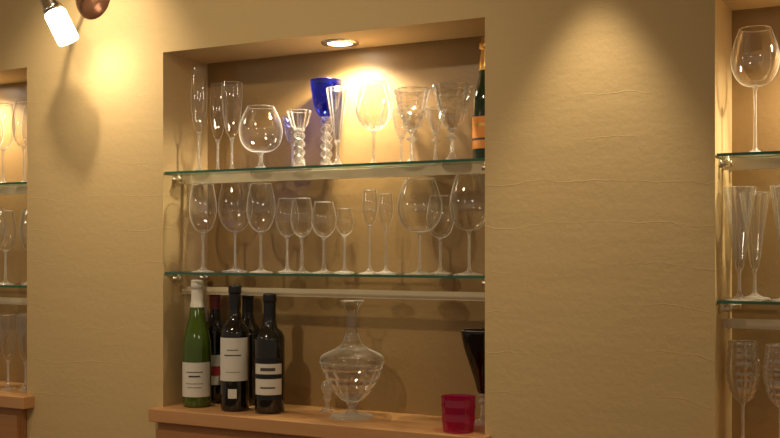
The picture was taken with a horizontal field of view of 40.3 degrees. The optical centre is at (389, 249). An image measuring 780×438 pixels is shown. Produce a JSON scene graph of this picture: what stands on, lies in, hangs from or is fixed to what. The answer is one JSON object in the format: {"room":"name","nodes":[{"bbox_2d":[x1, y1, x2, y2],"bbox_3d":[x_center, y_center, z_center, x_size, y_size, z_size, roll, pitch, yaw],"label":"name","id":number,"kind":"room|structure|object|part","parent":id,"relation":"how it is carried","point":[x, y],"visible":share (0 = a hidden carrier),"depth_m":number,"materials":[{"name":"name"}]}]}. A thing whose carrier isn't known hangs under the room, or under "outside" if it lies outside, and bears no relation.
{"room":"bar","nodes":[
{"label":"bar","id":0,"kind":"room"},
{"bbox_2d":[0,186,26,194],"bbox_3d":[-1.401,-0.177,3.306,0.912,0.022,0.010,0,0,28],"label":"support rail","id":1,"kind":"object","parent":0,"point":[16,189],"depth_m":3.15,"materials":[{"name":"metal"}]},
{"bbox_2d":[0,297,26,304],"bbox_3d":[-1.401,0.152,3.306,0.912,0.020,0.010,0,0,28],"label":"support rail","id":2,"kind":"object","parent":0,"point":[3,300],"depth_m":3.15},
{"bbox_2d":[182,164,484,184],"bbox_3d":[-0.155,-0.188,2.655,0.911,0.022,0.010,0,0,28],"label":"support rail","id":3,"kind":"object","parent":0,"point":[466,168],"depth_m":2.64,"materials":[{"name":"metal"}]},
{"bbox_2d":[182,286,484,300],"bbox_3d":[-0.155,0.108,2.655,0.911,0.020,0.010,0,0,28],"label":"support rail","id":4,"kind":"object","parent":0,"point":[338,293],"depth_m":2.62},
{"bbox_2d":[0,0,779,437],"bbox_3d":[0.025,0.025,2.639,6.800,2.750,0.300,0,0,28],"label":"wall","id":5,"kind":"structure","parent":0,"point":[608,249],"depth_m":2.35,"materials":[{"name":"paint"}]},
{"bbox_2d":[0,82,26,382],"bbox_3d":[-1.345,0.040,3.412,0.914,1.120,0.020,0,0,28],"label":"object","id":6,"kind":"structure","parent":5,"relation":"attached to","point":[10,93],"depth_m":3.31,"materials":[{"name":"painted plaster"}]},
{"bbox_2d":[0,381,26,394],"bbox_3d":[-1.394,0.429,3.319,0.914,0.035,0.190,0,0,28],"label":"trim","id":7,"kind":"structure","parent":5,"relation":"attached to","point":[16,385],"depth_m":3.18,"materials":[{"name":"brown wood"}]},
{"bbox_2d":[0,314,16,389],"bbox_3d":[-1.129,0.301,3.141,0.050,0.221,0.050,0,0,28],"label":"champagne flute","id":8,"kind":"object","parent":7,"relation":"on","point":[6,361],"visible":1,"depth_m":3.14,"materials":[{"name":"clear glass"}]},
{"bbox_2d":[40,0,109,45],"bbox_3d":[-0.855,-0.646,2.829,0.128,0.226,0.179,0,0,28],"label":"wall spotlight","id":9,"kind":"object","parent":5,"relation":"attached to","point":[57,18],"visible":1,"depth_m":2.76,"materials":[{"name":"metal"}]},
{"bbox_2d":[40,0,62,14],"bbox_3d":[-0.883,-0.643,2.773,0.059,0.063,0.056,0,0,28],"label":"socket","id":10,"kind":"object","parent":9,"relation":"attached to","point":[50,7],"depth_m":2.75,"materials":[{"name":"silver metal"}]},
{"bbox_3d":[-0.858,-0.584,2.776,0.085,0.101,0.058,0,0,-7],"label":"lamp shade","id":11,"kind":"part","parent":9,"relation":"part of","materials":[{"name":"white glass"}]},
{"bbox_2d":[163,403,484,434],"bbox_3d":[-0.149,0.429,2.667,0.913,0.035,0.190,0,0,28],"label":"trim","id":12,"kind":"structure","parent":5,"relation":"attached to","point":[415,421],"depth_m":2.63,"materials":[{"name":"brown wood"}]},
{"bbox_2d":[182,280,211,407],"bbox_3d":[-0.509,0.245,2.805,0.077,0.334,0.077,0,0,28],"label":"bottle","id":13,"kind":"object","parent":12,"relation":"on","point":[197,346],"visible":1,"depth_m":2.78,"materials":[{"name":"green glass"}]},
{"bbox_2d":[207,286,224,402],"bbox_3d":[-0.475,0.255,2.883,0.075,0.313,0.075,0,0,28],"label":"wine bottle","id":14,"kind":"object","parent":12,"relation":"on","point":[215,323],"visible":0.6,"depth_m":2.85,"materials":[{"name":"black glass"}]},
{"bbox_2d":[220,285,248,411],"bbox_3d":[-0.400,0.250,2.736,0.075,0.323,0.075,0,0,28],"label":"wine bottle","id":15,"kind":"object","parent":12,"relation":"on","point":[234,335],"visible":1,"depth_m":2.71,"materials":[{"name":"black glass"}]},
{"bbox_2d":[241,295,259,405],"bbox_3d":[-0.380,0.258,2.839,0.072,0.307,0.072,0,0,28],"label":"wine bottle","id":16,"kind":"object","parent":12,"relation":"on","point":[247,300],"visible":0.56,"depth_m":2.81,"materials":[{"name":"black glass"}]},
{"bbox_2d":[255,293,284,413],"bbox_3d":[-0.305,0.260,2.698,0.077,0.303,0.077,0,0,28],"label":"wine bottle","id":17,"kind":"object","parent":12,"relation":"on","point":[269,340],"visible":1,"depth_m":2.67,"materials":[{"name":"black glass"}]},
{"bbox_2d":[320,300,383,419],"bbox_3d":[-0.094,0.268,2.622,0.160,0.287,0.160,0,0,-43],"label":"glass decanter","id":18,"kind":"object","parent":12,"relation":"on","point":[340,416],"visible":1,"depth_m":2.61,"materials":[{"name":"clear glass"}]},
{"bbox_2d":[441,394,475,433],"bbox_3d":[0.155,0.372,2.410,0.080,0.080,0.080,0,0,28],"label":"tumbler","id":19,"kind":"object","parent":12,"relation":"on","point":[458,410],"visible":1,"depth_m":2.38,"materials":[{"name":"red glass"}]},
{"bbox_2d":[461,328,484,425],"bbox_3d":[0.220,0.300,2.518,0.104,0.223,0.104,0,0,28],"label":"glass goblet","id":20,"kind":"object","parent":12,"relation":"on","point":[473,339],"visible":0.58,"depth_m":2.49,"materials":[{"name":"black glass"}]},
{"bbox_2d":[165,271,484,285],"bbox_3d":[-0.149,0.071,2.667,0.913,0.027,0.182,0,0,28],"label":"glass shelf","id":21,"kind":"object","parent":5,"relation":"attached to","point":[178,277],"depth_m":2.62,"materials":[{"name":"clear glass"}]},
{"bbox_2d":[189,183,216,271],"bbox_3d":[-0.492,-0.059,2.796,0.072,0.234,0.072,0,0,28],"label":"wine glass","id":22,"kind":"object","parent":21,"relation":"on","point":[201,233],"visible":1,"depth_m":2.79,"materials":[{"name":"clear glass"}]},
{"bbox_2d":[218,182,251,271],"bbox_3d":[-0.416,-0.063,2.852,0.092,0.241,0.092,0,0,28],"label":"wine glass","id":23,"kind":"object","parent":21,"relation":"on","point":[233,232],"visible":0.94,"depth_m":2.85,"materials":[{"name":"clear glass"}]},
{"bbox_2d":[246,183,274,272],"bbox_3d":[-0.333,-0.057,2.735,0.074,0.229,0.074,0,0,28],"label":"wine glass","id":24,"kind":"object","parent":21,"relation":"on","point":[260,233],"visible":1,"depth_m":2.73,"materials":[{"name":"clear glass"}]},
{"bbox_2d":[276,198,298,271],"bbox_3d":[-0.269,-0.039,2.775,0.060,0.193,0.060,0,0,28],"label":"wine glass","id":25,"kind":"object","parent":21,"relation":"on","point":[286,237],"visible":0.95,"depth_m":2.77,"materials":[{"name":"clear glass"}]},
{"bbox_2d":[290,198,313,271],"bbox_3d":[-0.222,-0.037,2.677,0.058,0.189,0.058,0,0,28],"label":"wine glass","id":26,"kind":"object","parent":21,"relation":"on","point":[300,237],"visible":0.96,"depth_m":2.67,"materials":[{"name":"clear glass"}]},
{"bbox_2d":[311,201,335,272],"bbox_3d":[-0.166,-0.032,2.659,0.065,0.179,0.065,0,0,28],"label":"wine glass","id":27,"kind":"object","parent":21,"relation":"on","point":[322,238],"visible":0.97,"depth_m":2.66,"materials":[{"name":"clear glass"}]},
{"bbox_3d":[-0.149,0.061,2.667,0.907,0.006,0.182,0,0,28],"label":"glass shelf","id":28,"kind":"part","parent":21,"relation":"part of","materials":[{"name":"clear glass"}]},
{"bbox_2d":[336,208,354,272],"bbox_3d":[-0.116,-0.024,2.718,0.051,0.164,0.051,0,0,28],"label":"glass","id":29,"kind":"object","parent":21,"relation":"on","point":[343,236],"visible":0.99,"depth_m":2.71,"materials":[{"name":"clear glass"}]},
{"bbox_2d":[358,190,381,273],"bbox_3d":[-0.049,-0.044,2.564,0.060,0.203,0.060,0,0,28],"label":"glass","id":30,"kind":"object","parent":21,"relation":"on","point":[369,226],"visible":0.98,"depth_m":2.56,"materials":[{"name":"clear glass"}]},
{"bbox_2d":[376,193,395,273],"bbox_3d":[-0.010,-0.041,2.623,0.056,0.197,0.056,0,0,28],"label":"glass","id":31,"kind":"object","parent":21,"relation":"on","point":[385,228],"visible":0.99,"depth_m":2.62,"materials":[{"name":"clear glass"}]},
{"bbox_2d":[397,177,441,274],"bbox_3d":[0.070,-0.056,2.509,0.107,0.227,0.107,0,0,28],"label":"wine glass","id":32,"kind":"object","parent":21,"relation":"on","point":[419,233],"visible":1,"depth_m":2.50,"materials":[{"name":"clear glass"}]},
{"bbox_2d":[426,195,453,273],"bbox_3d":[0.123,-0.038,2.588,0.068,0.191,0.068,0,0,28],"label":"wine glass","id":33,"kind":"object","parent":21,"relation":"on","point":[439,239],"visible":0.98,"depth_m":2.58,"materials":[{"name":"clear glass"}]},
{"bbox_2d":[450,173,484,274],"bbox_3d":[0.183,-0.059,2.457,0.091,0.233,0.091,0,0,28],"label":"wine glass","id":34,"kind":"object","parent":21,"relation":"on","point":[467,231],"visible":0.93,"depth_m":2.45,"materials":[{"name":"clear glass"}]},
{"bbox_2d":[165,158,484,182],"bbox_3d":[-0.149,-0.193,2.667,0.913,0.027,0.182,0,0,28],"label":"glass shelf","id":35,"kind":"object","parent":5,"relation":"attached to","point":[178,178],"depth_m":2.58,"materials":[{"name":"clear glass"}]},
{"bbox_2d":[191,67,206,170],"bbox_3d":[-0.508,-0.345,2.821,0.057,0.278,0.057,0,0,28],"label":"champagne flute","id":36,"kind":"object","parent":35,"relation":"on","point":[198,133],"visible":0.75,"depth_m":2.82,"materials":[{"name":"clear glass"}]},
{"bbox_2d":[210,83,225,166],"bbox_3d":[-0.469,-0.329,2.891,0.057,0.246,0.057,0,0,28],"label":"champagne flute","id":37,"kind":"object","parent":35,"relation":"on","point":[216,140],"visible":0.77,"depth_m":2.89,"materials":[{"name":"clear glass"}]},
{"bbox_2d":[222,81,241,168],"bbox_3d":[-0.419,-0.325,2.814,0.062,0.237,0.062,0,0,28],"label":"champagne flute","id":38,"kind":"object","parent":35,"relation":"on","point":[231,139],"visible":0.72,"depth_m":2.81,"materials":[{"name":"clear glass"}]},
{"bbox_2d":[239,105,282,167],"bbox_3d":[-0.333,-0.288,2.735,0.112,0.163,0.112,0,0,28],"label":"brandy snifter","id":39,"kind":"object","parent":35,"relation":"on","point":[260,153],"visible":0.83,"depth_m":2.73,"materials":[{"name":"clear glass"}]},
{"bbox_2d":[282,115,303,162],"bbox_3d":[-0.254,-0.278,2.773,0.060,0.143,0.058,0,0,28],"label":"glass","id":40,"kind":"object","parent":35,"relation":"on","point":[301,120],"visible":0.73,"depth_m":2.77,"materials":[{"name":"clear glass"}]},
{"bbox_2d":[287,109,311,165],"bbox_3d":[-0.228,-0.278,2.664,0.062,0.143,0.062,0,0,16],"label":"glass","id":41,"kind":"object","parent":35,"relation":"on","point":[299,131],"visible":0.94,"depth_m":2.66,"materials":[{"name":"clear glass"}]},
{"bbox_3d":[-0.149,-0.203,2.667,0.907,0.006,0.182,0,0,28],"label":"glass shelf","id":42,"kind":"part","parent":35,"relation":"part of","materials":[{"name":"clear glass"}]},
{"bbox_2d":[310,78,342,164],"bbox_3d":[-0.163,-0.321,2.720,0.083,0.229,0.083,0,0,24],"label":"goblet","id":43,"kind":"object","parent":35,"relation":"on","point":[320,99],"visible":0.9,"depth_m":2.70,"materials":[{"name":"blue glass"}]},
{"bbox_2d":[326,87,348,164],"bbox_3d":[-0.129,-0.302,2.606,0.057,0.191,0.057,0,0,28],"label":"flute","id":44,"kind":"object","parent":35,"relation":"on","point":[337,143],"visible":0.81,"depth_m":2.60,"materials":[{"name":"clear glass"}]},
{"bbox_2d":[355,80,391,162],"bbox_3d":[-0.040,-0.309,2.611,0.091,0.206,0.092,0,0,28],"label":"wine glass","id":45,"kind":"object","parent":35,"relation":"on","point":[373,131],"visible":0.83,"depth_m":2.61,"materials":[{"name":"clear glass"}]},
{"bbox_2d":[391,105,411,161],"bbox_3d":[0.029,-0.282,2.645,0.054,0.151,0.054,0,0,28],"label":"glass","id":46,"kind":"object","parent":35,"relation":"on","point":[401,138],"visible":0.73,"depth_m":2.64,"materials":[{"name":"clear glass"}]},
{"bbox_2d":[394,87,430,160],"bbox_3d":[0.053,-0.296,2.545,0.090,0.179,0.088,0,0,28],"label":"goblet","id":47,"kind":"object","parent":35,"relation":"on","point":[412,138],"visible":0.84,"depth_m":2.54,"materials":[{"name":"clear glass"}]},
{"bbox_2d":[424,107,446,157],"bbox_3d":[0.111,-0.277,2.600,0.059,0.141,0.059,0,0,28],"label":"champagne flute","id":48,"kind":"object","parent":35,"relation":"on","point":[435,141],"visible":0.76,"depth_m":2.60,"materials":[{"name":"clear glass"}]},
{"bbox_2d":[432,82,471,159],"bbox_3d":[0.145,-0.296,2.474,0.094,0.179,0.092,0,0,28],"label":"goblet","id":49,"kind":"object","parent":35,"relation":"on","point":[451,137],"visible":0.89,"depth_m":2.47,"materials":[{"name":"clear glass"}]},
{"bbox_2d":[472,37,484,157],"bbox_3d":[0.231,-0.354,2.496,0.075,0.296,0.075,0,0,-28],"label":"champagne bottle","id":50,"kind":"object","parent":35,"relation":"on","point":[478,119],"visible":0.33,"depth_m":2.47,"materials":[{"name":"green glass"}]},
{"bbox_2d":[321,39,358,47],"bbox_3d":[-0.126,-0.517,2.661,0.096,0.005,0.096,0,0,28],"label":"recessed light","id":51,"kind":"object","parent":5,"relation":"in","point":[340,43],"visible":1,"depth_m":2.65,"materials":[{"name":"silver metal"}]},
{"bbox_2d":[208,36,484,419],"bbox_3d":[-0.100,0.040,2.760,0.913,1.120,0.020,0,0,28],"label":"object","id":52,"kind":"structure","parent":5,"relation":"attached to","point":[420,343],"depth_m":2.74,"materials":[{"name":"paint"}]},
{"bbox_2d":[717,297,779,312],"bbox_3d":[1.103,0.116,2.013,0.911,0.027,0.182,0,0,28],"label":"glass shelf","id":53,"kind":"object","parent":5,"relation":"attached to","point":[728,307],"depth_m":2.15,"materials":[{"name":"clear glass"}]},
{"bbox_2d":[723,186,756,300],"bbox_3d":[0.711,-0.013,2.161,0.067,0.230,0.067,0,0,28],"label":"champagne flute","id":54,"kind":"object","parent":53,"relation":"on","point":[739,270],"visible":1,"depth_m":2.16,"materials":[{"name":"clear glass"}]},
{"bbox_3d":[1.103,0.105,2.013,0.905,0.006,0.182,0,0,28],"label":"glass shelf","id":55,"kind":"part","parent":53,"relation":"part of","materials":[{"name":"clear glass"}]},
{"bbox_2d":[739,192,770,298],"bbox_3d":[0.767,-0.010,2.234,0.063,0.223,0.063,0,0,28],"label":"champagne flute","id":56,"kind":"object","parent":53,"relation":"on","point":[754,270],"visible":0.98,"depth_m":2.23,"materials":[{"name":"clear glass"}]},
{"bbox_2d":[769,185,779,300],"bbox_3d":[0.804,-0.015,2.153,0.067,0.233,0.067,0,0,28],"label":"champagne flute","id":57,"kind":"object","parent":53,"relation":"on","point":[770,186],"visible":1,"depth_m":2.16,"materials":[{"name":"clear glass"}]},
{"bbox_2d":[717,151,779,171],"bbox_3d":[1.103,-0.181,2.013,0.911,0.027,0.182,0,0,28],"label":"glass shelf","id":58,"kind":"object","parent":5,"relation":"attached to","point":[727,162],"depth_m":2.14,"materials":[{"name":"clear glass"}]},
{"bbox_3d":[1.103,-0.192,2.013,0.905,0.006,0.182,0,0,28],"label":"glass shelf","id":59,"kind":"part","parent":58,"relation":"part of","materials":[{"name":"clear glass"}]},
{"bbox_2d":[730,25,779,151],"bbox_3d":[0.750,-0.325,2.181,0.097,0.260,0.097,0,0,28],"label":"wine glass","id":60,"kind":"object","parent":58,"relation":"on","point":[753,87],"visible":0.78,"depth_m":2.18,"materials":[{"name":"clear glass"}]},
{"bbox_2d":[732,6,779,437],"bbox_3d":[1.151,0.040,2.106,0.911,1.120,0.020,0,0,28],"label":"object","id":61,"kind":"structure","parent":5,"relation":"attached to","point":[755,55],"depth_m":2.28,"materials":[{"name":"painted plaster"}]},
{"bbox_3d":[1.103,0.429,2.013,0.911,0.035,0.190,0,0,28],"label":"trim","id":62,"kind":"structure","parent":5,"relation":"attached to","visible":0},
{"bbox_2d":[725,340,760,437],"bbox_3d":[0.728,0.300,2.192,0.071,0.224,0.069,0,0,28],"label":"wine glass","id":63,"kind":"object","parent":62,"relation":"on","point":[742,403],"visible":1,"depth_m":2.19,"materials":[{"name":"clear glass"}]},
{"bbox_2d":[762,344,779,437],"bbox_3d":[0.790,0.302,2.148,0.070,0.220,0.069,0,0,28],"label":"wine glass","id":64,"kind":"object","parent":62,"relation":"on","point":[767,345],"visible":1,"depth_m":2.15,"materials":[{"name":"clear glass"}]},
{"bbox_3d":[-1.391,-0.178,3.325,0.914,0.021,0.133,0,0,28],"label":"shelf bracket","id":65,"kind":"object","parent":5,"relation":"attached to","visible":0},
{"bbox_2d":[0,182,26,186],"bbox_3d":[-1.394,-0.192,3.319,0.908,0.006,0.182,0,0,28],"label":"glass shelf","id":66,"kind":"object","parent":65,"relation":"on","point":[6,184],"visible":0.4,"depth_m":3.06,"materials":[{"name":"green"}]},
{"bbox_2d":[0,103,15,181],"bbox_3d":[-1.153,-0.315,3.164,0.072,0.239,0.072,0,0,28],"label":"wine glass","id":67,"kind":"object","parent":66,"relation":"on","point":[2,150],"visible":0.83,"depth_m":3.16,"materials":[{"name":"clear glass"}]},
{"bbox_2d":[11,101,26,179],"bbox_3d":[-1.075,-0.315,3.124,0.072,0.239,0.072,0,0,28],"label":"wine glass","id":68,"kind":"object","parent":66,"relation":"on","point":[23,148],"visible":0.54,"depth_m":3.12,"materials":[{"name":"clear glass"}]},
{"bbox_3d":[-1.391,0.119,3.325,0.914,0.021,0.133,0,0,28],"label":"shelf bracket","id":69,"kind":"object","parent":5,"relation":"attached to","visible":0},
{"bbox_2d":[0,283,26,287],"bbox_3d":[-1.394,0.105,3.319,0.908,0.006,0.182,0,0,28],"label":"glass shelf","id":70,"kind":"object","parent":69,"relation":"on","point":[14,285],"visible":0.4,"depth_m":3.06,"materials":[{"name":"green"}]},
{"bbox_2d":[0,210,16,284],"bbox_3d":[-1.139,-0.008,3.146,0.062,0.219,0.062,0,0,28],"label":"wine glass","id":71,"kind":"object","parent":70,"relation":"on","point":[5,252],"visible":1,"depth_m":3.14,"materials":[{"name":"clear glass"}]},
{"bbox_2d":[723,157,779,169],"bbox_3d":[1.096,-0.177,2.001,0.909,0.022,0.010,0,0,28],"label":"support rail","id":72,"kind":"object","parent":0,"point":[771,162],"depth_m":2.18,"materials":[{"name":"silver metal"}]},
{"bbox_2d":[723,318,779,329],"bbox_3d":[1.096,0.152,2.001,0.909,0.020,0.010,0,0,28],"label":"support rail","id":73,"kind":"object","parent":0,"point":[771,324],"depth_m":2.18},
{"bbox_3d":[-1.133,1.425,0.423,6.800,0.050,4.700,0,0,28],"label":"floor","id":74,"kind":"structure","parent":0,"visible":0},
{"bbox_2d":[0,407,26,437],"bbox_3d":[-1.450,0.924,3.211,0.914,0.952,0.051,0,0,28],"label":"bar cabinet","id":75,"kind":"object","parent":74,"relation":"on","point":[13,422],"visible":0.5,"depth_m":3.01,"materials":[{"name":"brown wood"}]},
{"bbox_2d":[0,393,33,409],"bbox_3d":[-1.448,0.429,3.216,0.974,0.035,0.042,0,0,28],"label":"countertop","id":76,"kind":"structure","parent":75,"relation":"on","point":[7,400],"depth_m":2.99,"materials":[{"name":"brown wood"}]},
{"bbox_2d":[17,314,26,390],"bbox_3d":[-1.071,0.301,3.121,0.050,0.221,0.050,0,0,28],"label":"champagne flute","id":77,"kind":"object","parent":76,"relation":"on","point":[24,362],"visible":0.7,"depth_m":3.12,"materials":[{"name":"clear glass"}]},
{"bbox_2d":[156,422,314,437],"bbox_3d":[-0.205,0.924,2.560,0.913,0.952,0.051,0,0,28],"label":"bar cabinet","id":78,"kind":"object","parent":74,"relation":"on","point":[165,430],"visible":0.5,"depth_m":2.70,"materials":[{"name":"brown wood"}]},
{"bbox_2d":[149,406,490,437],"bbox_3d":[-0.202,0.429,2.565,0.943,0.035,0.042,0,0,28],"label":"countertop","id":79,"kind":"structure","parent":78,"relation":"on","point":[202,418],"depth_m":2.57,"materials":[{"name":"brown wood"}]}
]}

